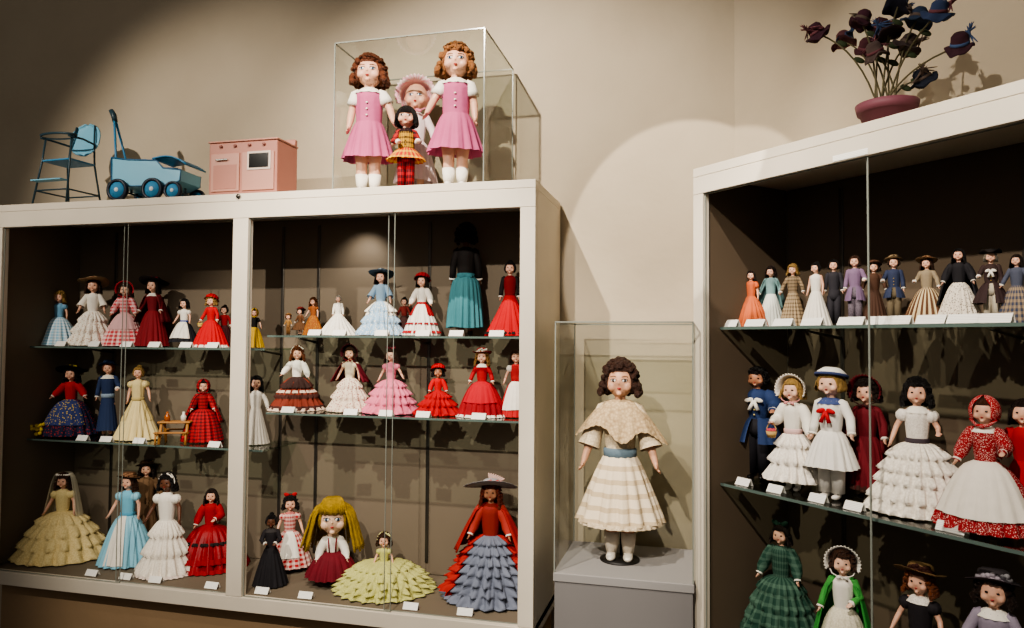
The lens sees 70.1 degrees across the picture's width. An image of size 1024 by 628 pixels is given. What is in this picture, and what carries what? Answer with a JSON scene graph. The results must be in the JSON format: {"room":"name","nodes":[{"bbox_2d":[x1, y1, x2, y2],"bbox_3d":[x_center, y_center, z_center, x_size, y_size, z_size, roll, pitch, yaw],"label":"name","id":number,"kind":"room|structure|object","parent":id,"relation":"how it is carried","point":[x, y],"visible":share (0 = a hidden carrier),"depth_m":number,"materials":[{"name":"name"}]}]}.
{"room":"doll museum","nodes":[
{"label":"doll museum","id":0,"kind":"room"},
{"bbox_2d":[0,0,734,627],"bbox_3d":[-1.841,-0.187,3.615,5.636,3.600,0.100,0,-2,14],"label":"wall","id":1,"kind":"structure","parent":0,"point":[617,104],"depth_m":3.12,"materials":[{"name":"paint"}]},
{"bbox_2d":[734,0,1023,157],"bbox_3d":[1.937,-0.246,1.171,0.100,3.600,4.000,2,-2,-31],"label":"wall","id":2,"kind":"structure","parent":0,"point":[789,89],"depth_m":2.52,"materials":[{"name":"paint"}]},
{"bbox_3d":[-0.712,1.554,0.229,9.500,0.100,6.200,0,-2,14],"label":"floor","id":3,"kind":"structure","parent":0,"visible":0},
{"bbox_2d":[0,179,559,627],"bbox_3d":[-1.047,0.566,3.073,2.440,2.068,0.482,0,-2,14],"label":"display cabinet","id":4,"kind":"object","parent":3,"relation":"on","point":[405,476],"visible":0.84,"depth_m":3.15,"materials":[{"name":"beige paint"}]},
{"bbox_2d":[7,472,105,566],"bbox_3d":[-2.046,0.912,3.337,0.429,0.375,0.373,1,-2,-3],"label":"doll","id":5,"kind":"object","parent":4,"relation":"on","point":[63,536],"visible":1,"depth_m":3.25,"materials":[{"name":"fabric"}]},
{"bbox_2d":[41,290,72,344],"bbox_3d":[-2.158,0.019,3.477,0.200,0.262,0.175,1,-2,-5],"label":"doll","id":6,"kind":"object","parent":4,"relation":"on","point":[58,329],"visible":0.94,"depth_m":3.45,"materials":[{"name":"fabric"}]},
{"bbox_2d":[30,364,99,436],"bbox_3d":[-2.096,0.402,3.442,0.282,0.333,0.227,1,-2,-6],"label":"doll","id":7,"kind":"object","parent":4,"relation":"on","point":[70,417],"visible":1,"depth_m":3.40,"materials":[{"name":"fabric"}]},
{"bbox_2d":[30,124,100,203],"bbox_3d":[-1.994,-0.676,3.280,0.200,0.416,0.228,0,-2,16],"label":"high chair","id":8,"kind":"object","parent":4,"relation":"on","point":[85,139],"visible":0.98,"depth_m":3.31,"materials":[{"name":"blue metal"}]},
{"bbox_2d":[40,132,77,139],"bbox_3d":[-2.008,-0.789,3.234,0.191,0.008,0.096,0,-2,16],"label":"tray","id":9,"kind":"object","parent":8,"relation":"on","point":[72,135],"depth_m":3.21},
{"bbox_2d":[67,276,108,345],"bbox_3d":[-1.956,-0.015,3.406,0.225,0.326,0.183,1,-2,-16],"label":"doll","id":10,"kind":"object","parent":4,"relation":"on","point":[92,325],"visible":0.93,"depth_m":3.38,"materials":[{"name":"fabric"}]},
{"bbox_2d":[94,360,121,436],"bbox_3d":[-1.855,0.390,3.370,0.117,0.359,0.087,0,-2,2],"label":"doll","id":11,"kind":"object","parent":4,"relation":"on","point":[107,417],"visible":0.97,"depth_m":3.35,"materials":[{"name":"fabric"}]},
{"bbox_2d":[101,281,139,345],"bbox_3d":[-1.794,-0.003,3.385,0.204,0.306,0.172,1,-2,-19],"label":"doll","id":12,"kind":"object","parent":4,"relation":"on","point":[112,336],"visible":0.81,"depth_m":3.35,"materials":[{"name":"fabric"}]},
{"bbox_2d":[95,471,149,569],"bbox_3d":[-1.704,0.899,3.236,0.244,0.401,0.216,0,-2,5],"label":"doll","id":13,"kind":"object","parent":4,"relation":"on","point":[134,537],"visible":0.9,"depth_m":3.19,"materials":[{"name":"fabric"}]},
{"bbox_2d":[113,365,161,440],"bbox_3d":[-1.705,0.400,3.327,0.207,0.337,0.176,1,-2,-11],"label":"doll","id":14,"kind":"object","parent":4,"relation":"on","point":[139,422],"visible":0.97,"depth_m":3.30,"materials":[{"name":"fabric"}]},
{"bbox_2d":[136,460,162,531],"bbox_3d":[-1.706,0.892,3.401,0.168,0.427,0.129,1,-2,-19],"label":"doll","id":15,"kind":"object","parent":4,"relation":"on","point":[148,480],"visible":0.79,"depth_m":3.38,"materials":[{"name":"fabric"}]},
{"bbox_2d":[133,276,170,345],"bbox_3d":[-1.653,-0.013,3.361,0.158,0.325,0.143,1,-2,-25],"label":"doll","id":16,"kind":"object","parent":4,"relation":"on","point":[152,312],"visible":0.96,"depth_m":3.34,"materials":[{"name":"fabric"}]},
{"bbox_2d":[106,109,205,199],"bbox_3d":[-1.552,-0.682,3.148,0.417,0.423,0.204,0,-2,8],"label":"toy pram","id":17,"kind":"object","parent":4,"relation":"on","point":[145,178],"visible":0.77,"depth_m":3.07,"materials":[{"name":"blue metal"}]},
{"bbox_2d":[112,158,200,192],"bbox_3d":[-1.529,-0.596,3.141,0.324,0.128,0.145,0,-2,8],"label":"tub","id":18,"kind":"object","parent":17,"relation":"in","point":[133,172],"depth_m":3.08,"materials":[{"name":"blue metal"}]},
{"bbox_2d":[148,575,163,582],"bbox_3d":[-1.453,1.082,2.981,0.058,0.024,0.027,0,-2,14],"label":"card","id":19,"kind":"object","parent":4,"relation":"on","point":[153,579],"visible":1,"depth_m":2.98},
{"bbox_2d":[133,471,189,579],"bbox_3d":[-1.468,0.884,3.103,0.258,0.428,0.221,0,-2,4],"label":"doll","id":20,"kind":"object","parent":4,"relation":"on","point":[164,553],"visible":0.99,"depth_m":3.06,"materials":[{"name":"fabric"}]},
{"bbox_2d":[153,420,192,445],"bbox_3d":[-1.474,0.519,3.201,0.138,0.099,0.150,1,-2,-6],"label":"table","id":21,"kind":"object","parent":4,"relation":"on","point":[162,423],"visible":0.85,"depth_m":3.17,"materials":[{"name":"brown wood"}]},
{"bbox_2d":[75,346,272,350],"bbox_3d":[-1.585,0.154,3.316,1.214,0.008,0.263,0,-2,14],"label":"glass shelf","id":22,"kind":"object","parent":4,"relation":"attached to","point":[77,348],"depth_m":3.31,"materials":[{"name":"glass"}]},
{"bbox_2d":[168,298,195,342],"bbox_3d":[-1.468,0.039,3.268,0.129,0.218,0.114,0,-2,10],"label":"doll","id":23,"kind":"object","parent":4,"relation":"on","point":[183,331],"visible":0.95,"depth_m":3.25,"materials":[{"name":"fabric"}]},
{"bbox_2d":[180,378,223,442],"bbox_3d":[-1.386,0.429,3.274,0.178,0.280,0.167,0,-2,3],"label":"doll","id":24,"kind":"object","parent":4,"relation":"on","point":[203,410],"visible":0.99,"depth_m":3.25,"materials":[{"name":"fabric"}]},
{"bbox_2d":[193,293,228,346],"bbox_3d":[-1.333,0.028,3.234,0.170,0.239,0.146,0,-2,10],"label":"doll","id":25,"kind":"object","parent":4,"relation":"on","point":[210,330],"visible":0.98,"depth_m":3.21,"materials":[{"name":"fabric"}]},
{"bbox_2d":[204,581,220,589],"bbox_3d":[-1.197,1.082,2.916,0.058,0.024,0.027,0,-2,15],"label":"card","id":26,"kind":"object","parent":4,"relation":"on","point":[209,585],"visible":1,"depth_m":2.91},
{"bbox_2d":[184,488,249,575],"bbox_3d":[-1.319,0.933,3.197,0.336,0.338,0.289,1,-2,-11],"label":"doll","id":27,"kind":"object","parent":4,"relation":"on","point":[206,555],"visible":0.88,"depth_m":3.13,"materials":[{"name":"fabric"}]},
{"bbox_2d":[218,305,230,346],"bbox_3d":[-1.295,0.054,3.286,0.097,0.193,0.079,0,-2,-2],"label":"doll","id":28,"kind":"object","parent":4,"relation":"on","point":[224,318],"visible":0.66,"depth_m":3.27,"materials":[{"name":"fabric"}]},
{"bbox_2d":[208,137,297,194],"bbox_3d":[-1.066,-0.599,3.002,0.320,0.255,0.166,0,-2,14],"label":"stove","id":29,"kind":"object","parent":4,"relation":"on","point":[257,165],"visible":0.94,"depth_m":2.94,"materials":[{"name":"pink metal"}]},
{"bbox_2d":[208,137,297,148],"bbox_3d":[-1.064,-0.696,3.009,0.320,0.008,0.157,0,-2,14],"label":"cooktop","id":30,"kind":"object","parent":29,"relation":"in","point":[273,140],"depth_m":2.94,"materials":[{"name":"pink metal"}]},
{"bbox_2d":[251,308,264,347],"bbox_3d":[-1.135,0.060,3.214,0.091,0.177,0.080,1,-2,-16],"label":"doll","id":31,"kind":"object","parent":4,"relation":"on","point":[256,337],"visible":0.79,"depth_m":3.20,"materials":[{"name":"fabric"}]},
{"bbox_2d":[249,375,269,444],"bbox_3d":[-1.121,0.418,3.197,0.125,0.301,0.102,1,-2,-17],"label":"doll","id":32,"kind":"object","parent":4,"relation":"on","point":[258,435],"visible":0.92,"depth_m":3.18,"materials":[{"name":"fabric"}]},
{"bbox_2d":[254,586,270,594],"bbox_3d":[-0.977,1.081,2.859,0.058,0.024,0.027,0,-2,14],"label":"card","id":33,"kind":"object","parent":4,"relation":"on","point":[259,590],"visible":1,"depth_m":2.85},
{"bbox_2d":[252,512,288,588],"bbox_3d":[-0.979,0.952,2.965,0.136,0.288,0.131,2,-3,-44],"label":"doll","id":34,"kind":"object","parent":4,"relation":"on","point":[270,573],"visible":1,"depth_m":2.94,"materials":[{"name":"fabric"}]},
{"bbox_2d":[284,313,291,334],"bbox_3d":[-0.963,0.043,3.139,0.037,0.096,0.027,1,-2,-13],"label":"doll","id":35,"kind":"object","parent":4,"relation":"on","point":[288,316],"visible":1,"depth_m":3.13,"materials":[{"name":"fabric"}]},
{"bbox_2d":[276,492,311,569],"bbox_3d":[-0.963,0.939,3.168,0.181,0.329,0.188,-1,-3,43],"label":"doll","id":36,"kind":"object","parent":4,"relation":"on","point":[292,555],"visible":0.93,"depth_m":3.14,"materials":[{"name":"fabric"}]},
{"bbox_2d":[267,345,325,411],"bbox_3d":[-0.925,0.272,3.142,0.244,0.278,0.211,1,-2,-25],"label":"doll","id":37,"kind":"object","parent":4,"relation":"on","point":[298,392],"visible":0.98,"depth_m":3.10,"materials":[{"name":"fabric"}]},
{"bbox_2d":[291,307,305,334],"bbox_3d":[-0.918,0.030,3.170,0.080,0.125,0.064,0,-2,14],"label":"doll","id":38,"kind":"object","parent":4,"relation":"on","point":[299,325],"visible":1,"depth_m":3.16,"materials":[{"name":"fabric"}]},
{"bbox_2d":[298,591,313,598],"bbox_3d":[-0.793,1.081,2.812,0.058,0.024,0.027,0,-2,13],"label":"card","id":39,"kind":"object","parent":4,"relation":"on","point":[302,594],"visible":1,"depth_m":2.81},
{"bbox_2d":[302,297,321,334],"bbox_3d":[-0.853,0.009,3.132,0.091,0.166,0.075,0,-2,4],"label":"doll","id":40,"kind":"object","parent":4,"relation":"on","point":[313,323],"visible":0.94,"depth_m":3.12,"materials":[{"name":"fabric"}]},
{"bbox_2d":[300,495,364,584],"bbox_3d":[-0.732,0.921,2.986,0.252,0.354,0.192,1,-2,-10],"label":"doll","id":41,"kind":"object","parent":4,"relation":"on","point":[333,515],"visible":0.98,"depth_m":2.95,"materials":[{"name":"fabric"}]},
{"bbox_2d":[321,295,355,334],"bbox_3d":[-0.740,0.005,3.115,0.177,0.174,0.143,1,-2,-7],"label":"doll","id":42,"kind":"object","parent":4,"relation":"on","point":[337,321],"visible":0.91,"depth_m":3.09,"materials":[{"name":"fabric"}]},
{"bbox_2d":[325,344,369,411],"bbox_3d":[-0.687,0.268,3.090,0.203,0.283,0.168,0,-2,8],"label":"doll","id":43,"kind":"object","parent":4,"relation":"on","point":[349,393],"visible":0.96,"depth_m":3.06,"materials":[{"name":"fabric"}]},
{"bbox_2d":[343,409,358,414],"bbox_3d":[-0.650,0.395,2.949,0.058,0.024,0.027,0,-2,11],"label":"card","id":44,"kind":"object","parent":4,"relation":"on","point":[346,411],"visible":1,"depth_m":2.94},
{"bbox_2d":[355,268,403,334],"bbox_3d":[-0.547,-0.051,3.057,0.213,0.283,0.172,0,-2,8],"label":"doll","id":45,"kind":"object","parent":4,"relation":"on","point":[375,318],"visible":0.88,"depth_m":3.03,"materials":[{"name":"fabric"}]},
{"bbox_2d":[330,531,436,603],"bbox_3d":[-0.514,0.984,2.927,0.411,0.228,0.382,-1,-2,36],"label":"doll","id":46,"kind":"object","parent":4,"relation":"on","point":[363,582],"visible":0.91,"depth_m":2.84,"materials":[{"name":"fabric"}]},
{"bbox_2d":[361,346,417,414],"bbox_3d":[-0.502,0.271,3.034,0.232,0.279,0.240,2,-2,-33],"label":"doll","id":47,"kind":"object","parent":4,"relation":"on","point":[403,403],"visible":0.8,"depth_m":2.98,"materials":[{"name":"fabric"}]},
{"bbox_2d":[396,297,411,335],"bbox_3d":[-0.457,0.009,3.092,0.066,0.168,0.059,0,-2,4],"label":"doll","id":48,"kind":"object","parent":4,"relation":"on","point":[403,309],"visible":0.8,"depth_m":3.08,"materials":[{"name":"fabric"}]},
{"bbox_2d":[403,602,419,610],"bbox_3d":[-0.374,1.080,2.704,0.058,0.024,0.027,0,-2,14],"label":"card","id":49,"kind":"object","parent":4,"relation":"on","point":[407,605],"visible":1,"depth_m":2.70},
{"bbox_2d":[402,272,440,335],"bbox_3d":[-0.371,-0.042,3.010,0.165,0.264,0.146,0,-2,11],"label":"doll","id":50,"kind":"object","parent":4,"relation":"on","point":[421,317],"visible":0.94,"depth_m":2.99,"materials":[{"name":"fabric"}]},
{"bbox_2d":[332,27,513,188],"bbox_3d":[-0.342,-0.756,2.946,0.608,0.576,0.424,0,-2,14],"label":"glass box","id":51,"kind":"object","parent":4,"relation":"on","point":[484,28],"visible":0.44,"depth_m":2.81,"materials":[{"name":"clear glass"}]},
{"bbox_2d":[341,52,397,187],"bbox_3d":[-0.571,-0.764,2.924,0.222,0.572,0.174,1,-2,-10],"label":"doll","id":52,"kind":"object","parent":51,"relation":"in","point":[368,142],"visible":0.97,"depth_m":2.89,"materials":[{"name":"fabric"}]},
{"bbox_2d":[386,105,425,185],"bbox_3d":[-0.412,-0.647,2.848,0.159,0.335,0.134,0,-2,0],"label":"doll","id":53,"kind":"object","parent":51,"relation":"in","point":[406,119],"visible":0.96,"depth_m":2.83,"materials":[{"name":"fabric"}]},
{"bbox_2d":[390,73,437,184],"bbox_3d":[-0.397,-0.736,3.064,0.201,0.529,0.171,0,-2,9],"label":"doll","id":54,"kind":"object","parent":51,"relation":"in","point":[414,90],"visible":0.45,"depth_m":3.04,"materials":[{"name":"fabric"}]},
{"bbox_2d":[422,40,482,182],"bbox_3d":[-0.216,-0.763,2.800,0.220,0.567,0.190,0,-2,16],"label":"doll","id":55,"kind":"object","parent":51,"relation":"in","point":[455,135],"visible":0.98,"depth_m":2.77,"materials":[{"name":"fabric"}]},
{"bbox_2d":[415,330,430,335],"bbox_3d":[-0.351,0.075,2.884,0.058,0.024,0.027,0,-2,12],"label":"card","id":56,"kind":"object","parent":4,"relation":"on","point":[418,332],"visible":0.96,"depth_m":2.88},
{"bbox_2d":[415,411,431,417],"bbox_3d":[-0.348,0.394,2.872,0.058,0.024,0.027,0,-2,17],"label":"card","id":57,"kind":"object","parent":4,"relation":"on","point":[423,414],"visible":1,"depth_m":2.87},
{"bbox_2d":[412,363,458,415],"bbox_3d":[-0.302,0.304,2.970,0.215,0.208,0.174,1,-2,-5],"label":"doll","id":58,"kind":"object","parent":4,"relation":"on","point":[438,402],"visible":1,"depth_m":2.94,"materials":[{"name":"fabric"}]},
{"bbox_2d":[449,330,464,335],"bbox_3d":[-0.216,0.075,2.849,0.058,0.024,0.027,0,-2,16],"label":"card","id":59,"kind":"object","parent":4,"relation":"on","point":[452,332],"visible":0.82,"depth_m":2.84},
{"bbox_2d":[446,222,483,335],"bbox_3d":[-0.191,-0.143,2.999,0.158,0.468,0.140,0,-2,-3],"label":"doll","id":60,"kind":"object","parent":4,"relation":"on","point":[465,305],"visible":0.98,"depth_m":2.97,"materials":[{"name":"fabric"}]},
{"bbox_2d":[457,607,473,615],"bbox_3d":[-0.170,1.080,2.652,0.058,0.024,0.027,0,-2,12],"label":"card","id":61,"kind":"object","parent":4,"relation":"on","point":[460,611],"visible":1,"depth_m":2.65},
{"bbox_2d":[437,473,517,611],"bbox_3d":[-0.085,0.861,2.841,0.367,0.475,0.373,2,-3,-39],"label":"doll","id":62,"kind":"object","parent":4,"relation":"on","point":[483,576],"visible":0.98,"depth_m":2.78,"materials":[{"name":"fabric"}]},
{"bbox_2d":[471,413,486,419],"bbox_3d":[-0.127,0.394,2.815,0.058,0.024,0.027,0,-2,18],"label":"card","id":63,"kind":"object","parent":4,"relation":"on","point":[480,416],"visible":1,"depth_m":2.81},
{"bbox_2d":[456,347,504,417],"bbox_3d":[-0.120,0.271,2.924,0.218,0.275,0.187,0,-2,7],"label":"doll","id":64,"kind":"object","parent":4,"relation":"on","point":[481,396],"visible":0.98,"depth_m":2.88,"materials":[{"name":"fabric"}]},
{"bbox_2d":[489,330,504,336],"bbox_3d":[-0.059,0.075,2.809,0.058,0.024,0.027,0,-2,14],"label":"card","id":65,"kind":"object","parent":4,"relation":"on","point":[491,332],"visible":1,"depth_m":2.80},
{"bbox_2d":[484,260,519,336],"bbox_3d":[-0.008,-0.064,2.929,0.212,0.309,0.185,0,-2,5],"label":"doll","id":66,"kind":"object","parent":4,"relation":"on","point":[507,317],"visible":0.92,"depth_m":2.90,"materials":[{"name":"fabric"}]},
{"bbox_2d":[502,349,518,417],"bbox_3d":[0.017,0.276,2.921,0.141,0.268,0.125,0,-2,2],"label":"doll","id":67,"kind":"object","parent":4,"relation":"on","point":[510,408],"visible":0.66,"depth_m":2.89,"materials":[{"name":"fabric"}]},
{"bbox_2d":[553,321,694,627],"bbox_3d":[0.413,0.813,2.602,0.463,1.563,0.408,0,-2,14],"label":"case","id":68,"kind":"object","parent":3,"relation":"on","point":[657,591],"visible":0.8,"depth_m":2.43,"materials":[{"name":"glass"}]},
{"bbox_2d":[574,356,667,565],"bbox_3d":[0.389,0.517,2.618,0.324,0.721,0.254,0,-2,13],"label":"doll","id":69,"kind":"object","parent":68,"relation":"on","point":[620,496],"visible":1,"depth_m":2.57,"materials":[{"name":"fabric"}]},
{"bbox_2d":[693,79,1023,627],"bbox_3d":[1.186,0.536,1.854,0.452,2.074,1.550,2,-2,-31],"label":"display cabinet","id":70,"kind":"object","parent":3,"relation":"on","point":[935,180],"depth_m":2.30,"materials":[{"name":"beige paint"}]},
{"bbox_2d":[724,320,740,326],"bbox_3d":[0.731,0.032,2.452,0.027,0.024,0.075,2,-2,-31],"label":"card","id":71,"kind":"object","parent":70,"relation":"on","point":[729,323],"visible":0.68,"depth_m":2.43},
{"bbox_2d":[735,477,752,486],"bbox_3d":[0.757,0.547,2.383,0.027,0.024,0.055,2,-2,-31],"label":"card","id":72,"kind":"object","parent":70,"relation":"on","point":[741,481],"visible":1,"depth_m":2.38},
{"bbox_2d":[739,270,767,325],"bbox_3d":[0.824,-0.052,2.515,0.142,0.196,0.122,-1,-2,27],"label":"doll","id":73,"kind":"object","parent":70,"relation":"on","point":[752,308],"visible":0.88,"depth_m":2.49,"materials":[{"name":"fabric"}]},
{"bbox_2d":[744,319,767,326],"bbox_3d":[0.787,0.029,2.357,0.027,0.024,0.075,2,-2,-31],"label":"card","id":74,"kind":"object","parent":70,"relation":"on","point":[750,322],"visible":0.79,"depth_m":2.35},
{"bbox_2d":[740,366,781,479],"bbox_3d":[0.844,0.371,2.513,0.181,0.384,0.153,-1,-2,34],"label":"doll","id":75,"kind":"object","parent":70,"relation":"on","point":[760,401],"visible":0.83,"depth_m":2.48,"materials":[{"name":"fabric"}]},
{"bbox_2d":[759,265,784,325],"bbox_3d":[0.889,-0.061,2.507,0.107,0.214,0.088,-1,-2,25],"label":"doll","id":76,"kind":"object","parent":70,"relation":"on","point":[772,303],"visible":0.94,"depth_m":2.49,"materials":[{"name":"fabric"}]},
{"bbox_2d":[766,483,785,493],"bbox_3d":[0.822,0.544,2.273,0.027,0.024,0.055,2,-2,-31],"label":"card","id":77,"kind":"object","parent":70,"relation":"on","point":[773,488],"visible":1,"depth_m":2.27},
{"bbox_2d":[740,519,815,627],"bbox_3d":[0.883,0.870,2.399,0.267,0.379,0.242,-1,-3,41],"label":"doll","id":78,"kind":"object","parent":70,"relation":"on","point":[779,599],"visible":1,"depth_m":2.36,"materials":[{"name":"fabric"}]},
{"bbox_2d":[772,318,795,325],"bbox_3d":[0.843,0.026,2.263,0.027,0.024,0.070,2,-2,-31],"label":"card","id":79,"kind":"object","parent":70,"relation":"on","point":[789,321],"visible":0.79,"depth_m":2.25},
{"bbox_2d":[762,373,817,491],"bbox_3d":[0.895,0.373,2.311,0.177,0.367,0.196,2,-3,-43],"label":"doll","id":80,"kind":"object","parent":70,"relation":"on","point":[787,459],"visible":0.95,"depth_m":2.29,"materials":[{"name":"fabric"}]},
{"bbox_2d":[766,423,776,437],"bbox_3d":[0.824,0.368,2.318,0.035,0.047,0.035,0,-2,14],"label":"basket","id":81,"kind":"object","parent":80,"relation":"on","point":[771,433],"depth_m":2.31,"materials":[{"name":"wicker"}]},
{"bbox_2d":[779,263,804,325],"bbox_3d":[0.925,-0.062,2.404,0.085,0.210,0.093,2,-2,-33],"label":"doll","id":82,"kind":"object","parent":70,"relation":"on","point":[793,308],"visible":0.95,"depth_m":2.39,"materials":[{"name":"fabric"}]},
{"bbox_2d":[800,318,825,325],"bbox_3d":[0.896,0.023,2.174,0.027,0.024,0.070,2,-2,-31],"label":"card","id":83,"kind":"object","parent":70,"relation":"on","point":[805,321],"visible":0.86,"depth_m":2.17,"materials":[{"name":"paper"}]},
{"bbox_2d":[801,261,832,324],"bbox_3d":[0.965,-0.064,2.317,0.084,0.208,0.101,2,-3,-40],"label":"doll","id":84,"kind":"object","parent":70,"relation":"on","point":[816,307],"visible":0.92,"depth_m":2.30,"materials":[{"name":"fabric"}]},
{"bbox_2d":[808,492,828,503],"bbox_3d":[0.899,0.540,2.143,0.027,0.024,0.055,2,-2,-31],"label":"card","id":85,"kind":"object","parent":70,"relation":"on","point":[814,497],"visible":1,"depth_m":2.14,"materials":[{"name":"paper"}]},
{"bbox_2d":[804,367,859,499],"bbox_3d":[0.962,0.356,2.196,0.158,0.394,0.143,-1,-2,37],"label":"doll","id":86,"kind":"object","parent":70,"relation":"on","point":[830,451],"visible":0.99,"depth_m":2.17,"materials":[{"name":"fabric"}]},
{"bbox_2d":[824,259,843,324],"bbox_3d":[1.013,-0.067,2.296,0.065,0.212,0.036,-1,-2,33],"label":"doll","id":87,"kind":"object","parent":70,"relation":"on","point":[833,280],"visible":0.98,"depth_m":2.29,"materials":[{"name":"fabric"}]},
{"bbox_2d":[813,545,870,627],"bbox_3d":[0.983,0.866,2.160,0.172,0.372,0.191,2,-2,-30],"label":"doll","id":88,"kind":"object","parent":70,"relation":"on","point":[841,602],"visible":1,"depth_m":2.14,"materials":[{"name":"fabric"}]},
{"bbox_2d":[837,317,866,324],"bbox_3d":[0.961,0.020,2.063,0.027,0.024,0.080,2,-2,-30],"label":"card","id":89,"kind":"object","parent":70,"relation":"on","point":[842,320],"visible":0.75,"depth_m":2.06,"materials":[{"name":"paper"}]},
{"bbox_2d":[843,500,865,511],"bbox_3d":[0.959,0.537,2.043,0.027,0.024,0.055,2,-2,-31],"label":"card","id":90,"kind":"object","parent":70,"relation":"on","point":[849,505],"visible":1,"depth_m":2.04,"materials":[{"name":"paper"}]},
{"bbox_2d":[843,255,866,316],"bbox_3d":[1.028,-0.070,2.172,0.051,0.211,0.072,2,-2,-35],"label":"doll","id":91,"kind":"object","parent":70,"relation":"on","point":[855,295],"visible":0.95,"depth_m":2.17,"materials":[{"name":"fabric"}]},
{"bbox_2d":[842,374,890,498],"bbox_3d":[1.064,0.366,2.196,0.142,0.375,0.116,-1,-3,38],"label":"doll","id":92,"kind":"object","parent":70,"relation":"on","point":[858,386],"visible":0.82,"depth_m":2.17,"materials":[{"name":"fabric"}]},
{"bbox_2d":[861,260,887,319],"bbox_3d":[1.077,-0.063,2.167,0.078,0.197,0.065,-1,-2,33],"label":"doll","id":93,"kind":"object","parent":70,"relation":"on","point":[877,308],"visible":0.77,"depth_m":2.16,"materials":[{"name":"fabric"}]},
{"bbox_2d":[866,316,892,324],"bbox_3d":[1.005,0.018,1.989,0.027,0.024,0.070,2,-2,-31],"label":"card","id":94,"kind":"object","parent":70,"relation":"on","point":[874,320],"visible":0.71,"depth_m":1.99,"materials":[{"name":"paper"}]},
{"bbox_2d":[738,326,1023,330],"bbox_3d":[1.222,0.032,1.889,0.336,0.009,1.488,2,-2,-31],"label":"glass shelf","id":95,"kind":"object","parent":70,"relation":"attached to","point":[754,328],"depth_m":2.09,"materials":[{"name":"glass"}]},
{"bbox_2d":[800,0,977,122],"bbox_3d":[1.031,-0.688,1.988,0.183,0.379,0.469,2,-2,-34],"label":"plant","id":96,"kind":"object","parent":70,"relation":"on","point":[882,30],"visible":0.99,"depth_m":1.97,"materials":[{"name":"plant"}]},
{"bbox_2d":[880,254,905,315],"bbox_3d":[1.082,-0.068,2.072,0.063,0.201,0.058,-1,-2,30],"label":"doll","id":97,"kind":"object","parent":70,"relation":"on","point":[894,294],"visible":0.93,"depth_m":2.06,"materials":[{"name":"fabric"}]},
{"bbox_2d":[884,315,914,323],"bbox_3d":[1.031,0.016,1.945,0.027,0.024,0.070,2,-2,-30],"label":"card","id":98,"kind":"object","parent":70,"relation":"on","point":[907,319],"visible":0.75,"depth_m":1.93,"materials":[{"name":"paper"}]},
{"bbox_2d":[863,376,957,520],"bbox_3d":[1.123,0.361,2.017,0.284,0.374,0.235,-1,-2,31],"label":"doll","id":99,"kind":"object","parent":70,"relation":"on","point":[910,482],"visible":0.98,"depth_m":1.99,"materials":[{"name":"fabric"}]},
{"bbox_2d":[890,561,946,627],"bbox_3d":[1.103,0.857,1.972,0.152,0.377,0.173,2,-3,-41],"label":"doll","id":100,"kind":"object","parent":70,"relation":"on","point":[919,577],"visible":1,"depth_m":1.96,"materials":[{"name":"fabric"}]},
{"bbox_2d":[904,255,941,322],"bbox_3d":[1.127,-0.065,1.982,0.127,0.188,0.107,-2,-3,44],"label":"doll","id":101,"kind":"object","parent":70,"relation":"on","point":[924,302],"visible":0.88,"depth_m":1.97,"materials":[{"name":"fabric"}]},
{"bbox_2d":[915,314,947,323],"bbox_3d":[1.075,0.014,1.870,0.027,0.024,0.075,2,-2,-31],"label":"card","id":102,"kind":"object","parent":70,"relation":"on","point":[921,319],"visible":0.82,"depth_m":1.86,"materials":[{"name":"paper"}]},
{"bbox_2d":[935,519,966,534],"bbox_3d":[1.092,0.530,1.817,0.027,0.024,0.065,2,-2,-31],"label":"card","id":103,"kind":"object","parent":70,"relation":"on","point":[939,524],"visible":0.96,"depth_m":1.83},
{"bbox_2d":[936,248,982,314],"bbox_3d":[1.171,-0.072,1.911,0.112,0.200,0.092,-1,-3,41],"label":"doll","id":104,"kind":"object","parent":70,"relation":"on","point":[959,288],"visible":0.89,"depth_m":1.90,"materials":[{"name":"fabric"}]},
{"bbox_2d":[946,314,979,323],"bbox_3d":[1.116,0.012,1.802,0.027,0.024,0.075,2,-2,-31],"label":"card","id":105,"kind":"object","parent":70,"relation":"on","point":[952,318],"visible":0.82,"depth_m":1.80,"materials":[{"name":"paper"}]},
{"bbox_2d":[930,395,1023,538],"bbox_3d":[1.190,0.372,1.830,0.202,0.338,0.250,2,-3,-42],"label":"doll","id":106,"kind":"object","parent":70,"relation":"on","point":[983,496],"visible":1,"depth_m":1.79,"materials":[{"name":"fabric"}]},
{"bbox_2d":[972,248,1005,312],"bbox_3d":[1.210,-0.070,1.844,0.082,0.191,0.068,-1,-2,26],"label":"doll","id":107,"kind":"object","parent":70,"relation":"on","point":[989,293],"visible":0.88,"depth_m":1.83,"materials":[{"name":"fabric"}]},
{"bbox_2d":[962,566,1021,627],"bbox_3d":[1.187,0.833,1.794,0.162,0.416,0.126,-1,-3,40],"label":"doll","id":108,"kind":"object","parent":70,"relation":"on","point":[995,586],"visible":1,"depth_m":1.78,"materials":[{"name":"fabric"}]},
{"bbox_2d":[977,313,1015,322],"bbox_3d":[1.153,0.010,1.739,0.027,0.024,0.075,2,-2,-31],"label":"card","id":109,"kind":"object","parent":70,"relation":"on","point":[986,317],"visible":0.86,"depth_m":1.73,"materials":[{"name":"paper"}]},
{"bbox_2d":[997,398,1023,486],"bbox_3d":[1.302,0.379,1.852,0.099,0.329,0.133,2,-3,-39],"label":"doll","id":110,"kind":"object","parent":70,"relation":"on","point":[1016,411],"visible":0.51,"depth_m":1.85,"materials":[{"name":"fabric"}]},
{"bbox_2d":[998,254,1023,322],"bbox_3d":[1.246,-0.062,1.801,0.078,0.172,0.094,2,-3,-39],"label":"doll","id":111,"kind":"object","parent":70,"relation":"on","point":[1014,298],"visible":0.9,"depth_m":1.79,"materials":[{"name":"fabric"}]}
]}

